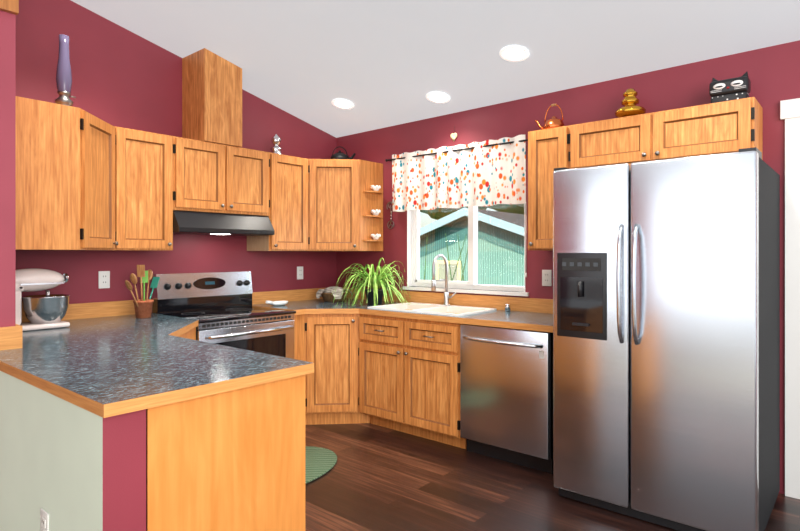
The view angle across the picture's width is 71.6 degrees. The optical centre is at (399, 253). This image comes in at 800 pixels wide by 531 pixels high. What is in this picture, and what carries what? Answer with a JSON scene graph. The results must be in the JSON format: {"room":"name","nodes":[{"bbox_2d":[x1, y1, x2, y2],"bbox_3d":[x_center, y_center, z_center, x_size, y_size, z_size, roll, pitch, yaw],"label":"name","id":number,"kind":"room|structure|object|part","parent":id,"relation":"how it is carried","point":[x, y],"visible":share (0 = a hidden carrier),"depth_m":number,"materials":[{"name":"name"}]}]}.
{"room":"kitchen","nodes":[
{"label":"kitchen","id":0,"kind":"room"},
{"bbox_2d":[0,10,145,530],"bbox_3d":[-1.668,-0.209,2.357,2.248,3.069,0.125,0,0,40],"label":"wall","id":1,"kind":"structure","parent":0,"point":[85,469],"depth_m":1.87,"materials":[{"name":"red paint"}]},
{"bbox_2d":[0,0,18,14],"bbox_3d":[-2.257,-1.131,1.829,0.026,0.125,1.699,0,0,40],"label":"trim header","id":2,"kind":"object","parent":1,"relation":"attached to","point":[10,6],"visible":1,"depth_m":2.45,"materials":[{"name":"brown wood"}]},
{"bbox_2d":[40,508,48,530],"bbox_3d":[-1.205,0.931,1.877,0.072,0.116,0.009,0,0,40],"label":"outlet","id":3,"kind":"object","parent":1,"relation":"attached to","point":[44,516],"visible":1,"depth_m":1.87,"materials":[{"name":"white plastic"}]},
{"bbox_2d":[16,0,335,303],"bbox_3d":[-2.946,-0.686,2.705,0.150,4.024,7.350,0,0,40],"label":"wall","id":4,"kind":"structure","parent":0,"point":[120,77],"depth_m":3.86,"materials":[{"name":"red paint"}]},
{"bbox_2d":[98,271,109,288],"bbox_3d":[-1.985,0.178,3.720,0.009,0.116,0.072,0,0,40],"label":"outlet","id":5,"kind":"object","parent":4,"relation":"attached to","point":[103,276],"visible":1,"depth_m":3.71,"materials":[{"name":"white plastic"}]},
{"bbox_2d":[16,96,382,250],"bbox_3d":[-1.285,-0.409,4.016,0.692,0.780,2.899,0,0,40],"label":"upper cabinet","id":6,"kind":"object","parent":4,"relation":"attached to","point":[84,181],"visible":1,"depth_m":3.68,"materials":[{"name":"brown wood"}]},
{"bbox_2d":[55,34,75,105],"bbox_3d":[-1.904,-1.016,3.141,0.100,0.430,0.098,0,0,-10],"label":"oil lamp","id":7,"kind":"object","parent":6,"relation":"on","point":[63,72],"visible":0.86,"depth_m":3.12,"materials":[{"name":"purple glass"}]},
{"bbox_2d":[270,134,281,153],"bbox_3d":[-1.025,-0.895,4.585,0.108,0.188,0.109,0,0,40],"label":"figurine","id":8,"kind":"object","parent":6,"relation":"on","point":[275,140],"visible":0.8,"depth_m":4.55,"materials":[{"name":"white"}]},
{"bbox_2d":[330,146,355,158],"bbox_3d":[-0.532,-0.882,5.014,0.176,0.163,0.208,0,0,40],"label":"kettle","id":9,"kind":"object","parent":6,"relation":"on","point":[339,155],"visible":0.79,"depth_m":4.95,"materials":[{"name":"black metal"}]},
{"bbox_2d":[182,48,241,146],"bbox_3d":[-1.409,-1.131,4.162,0.312,0.658,0.311,0,0,40],"label":"chase","id":10,"kind":"object","parent":4,"relation":"attached to","point":[211,84],"visible":0.79,"depth_m":4.05,"materials":[{"name":"brown wood"}]},
{"bbox_2d":[173,211,274,235],"bbox_3d":[-1.375,-0.215,4.151,0.377,0.152,0.785,0,0,40],"label":"range hood","id":11,"kind":"object","parent":4,"relation":"attached to","point":[184,222],"visible":0.96,"depth_m":4.01,"materials":[{"name":"black metal"}]},
{"bbox_2d":[297,266,302,278],"bbox_3d":[-0.901,0.178,5.003,0.009,0.116,0.072,0,0,40],"label":"outlet","id":12,"kind":"object","parent":4,"relation":"attached to","point":[299,269],"visible":1,"depth_m":5.00,"materials":[{"name":"white plastic"}]},
{"bbox_2d":[71,0,799,137],"bbox_3d":[0.111,-1.993,0.125,8.150,1.827,7.350,0,0,40],"label":"ceiling","id":13,"kind":"structure","parent":0,"point":[384,58],"depth_m":3.52,"materials":[{"name":"paint"}]},
{"bbox_2d":[332,99,353,108],"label":"recessed light","id":14,"kind":"object","parent":13,"relation":"in","point":[340,103],"depth_m":4.55,"materials":[{"name":"white"}]},
{"bbox_2d":[426,92,449,102],"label":"recessed light","id":15,"kind":"object","parent":13,"relation":"in","point":[437,97],"depth_m":4.22,"materials":[{"name":"white"}]},
{"bbox_2d":[500,46,528,61],"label":"recessed light","id":16,"kind":"object","parent":13,"relation":"in","point":[514,53],"depth_m":3.49,"materials":[{"name":"white"}]},
{"bbox_2d":[305,423,799,530],"bbox_3d":[0.120,1.356,0.019,8.000,0.060,7.200,0,0,40],"label":"floor","id":17,"kind":"structure","parent":0,"point":[381,478],"depth_m":3.03,"materials":[{"name":"brown wood"}]},
{"bbox_2d":[0,299,313,530],"bbox_3d":[-1.309,0.826,2.759,2.275,1.000,1.220,0,0,40],"label":"base cabinet","id":18,"kind":"object","parent":17,"relation":"on","point":[225,425],"visible":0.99,"depth_m":1.99,"materials":[{"name":"brown wood"}]},
{"bbox_2d":[16,268,69,330],"bbox_3d":[-2.065,0.255,3.120,0.239,0.340,0.366,0,0,40],"label":"stand mixer","id":19,"kind":"object","parent":18,"relation":"on","point":[47,311],"visible":0.76,"depth_m":3.08,"materials":[{"name":"white metal"}]},
{"bbox_2d":[125,265,159,317],"bbox_3d":[-1.692,0.250,3.654,0.123,0.348,0.293,0,0,-2],"label":"utensil crock","id":20,"kind":"object","parent":18,"relation":"on","point":[143,307],"visible":1,"depth_m":3.63,"materials":[{"name":"ceramic"}]},
{"bbox_2d":[152,271,295,358],"bbox_3d":[-1.250,0.737,4.025,0.680,1.178,0.785,0,0,40],"label":"stove","id":21,"kind":"object","parent":17,"relation":"on","point":[221,302],"visible":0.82,"depth_m":4.01,"materials":[{"name":"silver metal"}]},
{"bbox_2d":[305,446,336,483],"bbox_3d":[-0.781,1.319,3.371,0.620,0.012,0.920,0,0,40],"label":"braided rug","id":22,"kind":"object","parent":17,"relation":"on","point":[318,460],"visible":0.3,"depth_m":3.49,"materials":[{"name":"green fabric"}]},
{"bbox_2d":[252,287,552,448],"bbox_3d":[0.046,0.826,4.119,2.592,1.000,1.024,0,0,40],"label":"base cabinet","id":23,"kind":"object","parent":17,"relation":"on","point":[395,366],"depth_m":4.16,"materials":[{"name":"brown wood"}]},
{"bbox_2d":[266,300,287,305],"bbox_3d":[-1.002,0.399,4.489,0.117,0.050,0.232,0,0,40],"label":"spoon rest","id":24,"kind":"object","parent":23,"relation":"on","point":[275,303],"visible":1,"depth_m":4.45,"materials":[{"name":"white ceramic"}]},
{"bbox_2d":[316,286,351,301],"bbox_3d":[-0.590,0.359,4.921,0.319,0.130,0.323,0,0,40],"label":"bread basket","id":25,"kind":"object","parent":23,"relation":"on","point":[328,294],"visible":0.86,"depth_m":4.83,"materials":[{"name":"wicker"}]},
{"bbox_2d":[333,258,417,306],"bbox_3d":[-0.200,0.231,4.522,0.656,0.388,0.662,0,0,40],"label":"spider plant","id":26,"kind":"object","parent":23,"relation":"on","point":[374,296],"visible":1,"depth_m":4.55,"materials":[{"name":"green plant"}]},
{"bbox_2d":[431,254,455,304],"bbox_3d":[0.343,0.210,4.338,0.122,0.406,0.217,0,0,40],"label":"faucet","id":27,"kind":"object","parent":23,"relation":"on","point":[433,283],"visible":1,"depth_m":4.39,"materials":[{"name":"silver metal"}]},
{"bbox_3d":[0.792,0.400,4.071,0.039,0.050,0.040,0,0,40],"label":"air gap cap","id":28,"kind":"part","parent":23,"relation":"part of","materials":[{"name":"silver metal"}]},
{"bbox_2d":[460,324,552,473],"bbox_3d":[0.811,0.898,3.680,0.630,0.855,0.653,0,0,40],"label":"dishwasher","id":29,"kind":"object","parent":17,"relation":"on","point":[506,374],"visible":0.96,"depth_m":3.45,"materials":[{"name":"silver metal"}]},
{"bbox_2d":[553,147,779,530],"bbox_3d":[1.429,0.434,2.983,0.933,1.784,0.902,0,0,40],"label":"refrigerator","id":30,"kind":"object","parent":17,"relation":"on","point":[666,272],"visible":1,"depth_m":2.65,"materials":[{"name":"silver metal"}]},
{"bbox_2d":[336,40,799,493],"bbox_3d":[2.490,0.056,2.828,8.000,2.540,0.150,0,0,40],"label":"wall","id":31,"kind":"structure","parent":0,"point":[773,71],"depth_m":3.85,"materials":[{"name":"red paint"}]},
{"bbox_2d":[387,201,393,228],"bbox_3d":[-0.087,-0.336,4.890,0.087,0.243,0.016,0,0,40],"label":"scroll","id":32,"kind":"object","parent":31,"relation":"attached to","point":[390,207],"visible":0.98,"depth_m":4.89,"materials":[{"name":"grey metal"}]},
{"bbox_2d":[450,133,456,140],"bbox_3d":[0.432,-0.962,4.451,0.066,0.135,0.021,0,0,40],"label":"wall art","id":33,"kind":"object","parent":31,"relation":"attached to","point":[453,136],"visible":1,"depth_m":4.44,"materials":[{"name":"white ceramic"}]},
{"bbox_2d":[385,135,527,211],"bbox_3d":[0.426,-0.605,4.405,1.407,0.501,0.095,0,0,40],"label":"valance curtain","id":34,"kind":"object","parent":31,"relation":"attached to","point":[488,172],"visible":0.98,"depth_m":4.32,"materials":[{"name":"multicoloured fabric"}]},
{"bbox_2d":[403,204,528,295],"bbox_3d":[0.519,-0.188,4.453,1.180,1.002,0.140,0,0,40],"label":"window","id":35,"kind":"structure","parent":31,"relation":"in","point":[471,284],"depth_m":4.44,"materials":[{"name":"white"}]},
{"bbox_2d":[542,270,551,285],"bbox_3d":[1.044,0.176,3.944,0.072,0.116,0.009,0,0,40],"label":"outlet","id":36,"kind":"object","parent":31,"relation":"attached to","point":[546,274],"visible":1,"depth_m":3.94,"materials":[{"name":"white plastic"}]},
{"bbox_2d":[528,97,762,250],"bbox_3d":[1.432,-0.416,3.394,1.292,0.795,0.344,0,0,40],"label":"upper cabinet","id":37,"kind":"object","parent":31,"relation":"attached to","point":[730,126],"visible":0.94,"depth_m":3.27,"materials":[{"name":"brown wood"}]},
{"bbox_2d":[535,104,564,129],"bbox_3d":[1.029,-0.913,3.767,0.140,0.194,0.188,0,0,-26],"label":"copper kettle","id":38,"kind":"object","parent":37,"relation":"on","point":[553,122],"visible":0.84,"depth_m":3.71,"materials":[{"name":"orange metal"}]},
{"bbox_2d":[615,89,645,117],"bbox_3d":[1.422,-0.915,3.422,0.178,0.200,0.180,0,0,40],"label":"figurine","id":39,"kind":"object","parent":37,"relation":"on","point":[630,101],"visible":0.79,"depth_m":3.38,"materials":[{"name":"gold metal"}]},
{"bbox_2d":[709,72,750,102],"bbox_3d":[1.828,-0.904,3.074,0.190,0.177,0.109,0,0,40],"label":"cat figurine","id":40,"kind":"object","parent":37,"relation":"on","point":[739,87],"visible":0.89,"depth_m":3.04,"materials":[{"name":"black ceramic"}]},
{"bbox_2d":[780,98,799,498],"bbox_3d":[2.491,0.246,2.708,1.045,2.160,0.028,0,0,40],"label":"door frame","id":41,"kind":"structure","parent":31,"relation":"attached to","point":[789,109],"depth_m":3.01,"materials":[{"name":"white wood"}]},
{"label":"outside","id":42,"kind":"structure","parent":0,"visible":0},
{"bbox_3d":[7.416,2.551,24.941,37.000,0.050,39.700,0,0,40],"label":"lawn","id":43,"kind":"structure","parent":42,"visible":0},
{"bbox_2d":[420,204,523,280],"bbox_3d":[2.933,-2.916,20.725,11.399,10.487,26.643,0,0,-4],"label":"shrubs","id":44,"kind":"object","parent":43,"relation":"on","point":[438,213],"visible":0.03,"depth_m":22.86,"materials":[{"name":"green plant"}]},
{"bbox_2d":[420,207,523,285],"bbox_3d":[3.579,0.751,14.891,6.600,3.550,6.610,0,0,40],"label":"neighbouring house","id":45,"kind":"structure","parent":43,"relation":"on","point":[500,234],"depth_m":12.46,"materials":[{"name":"teal"}]}
]}

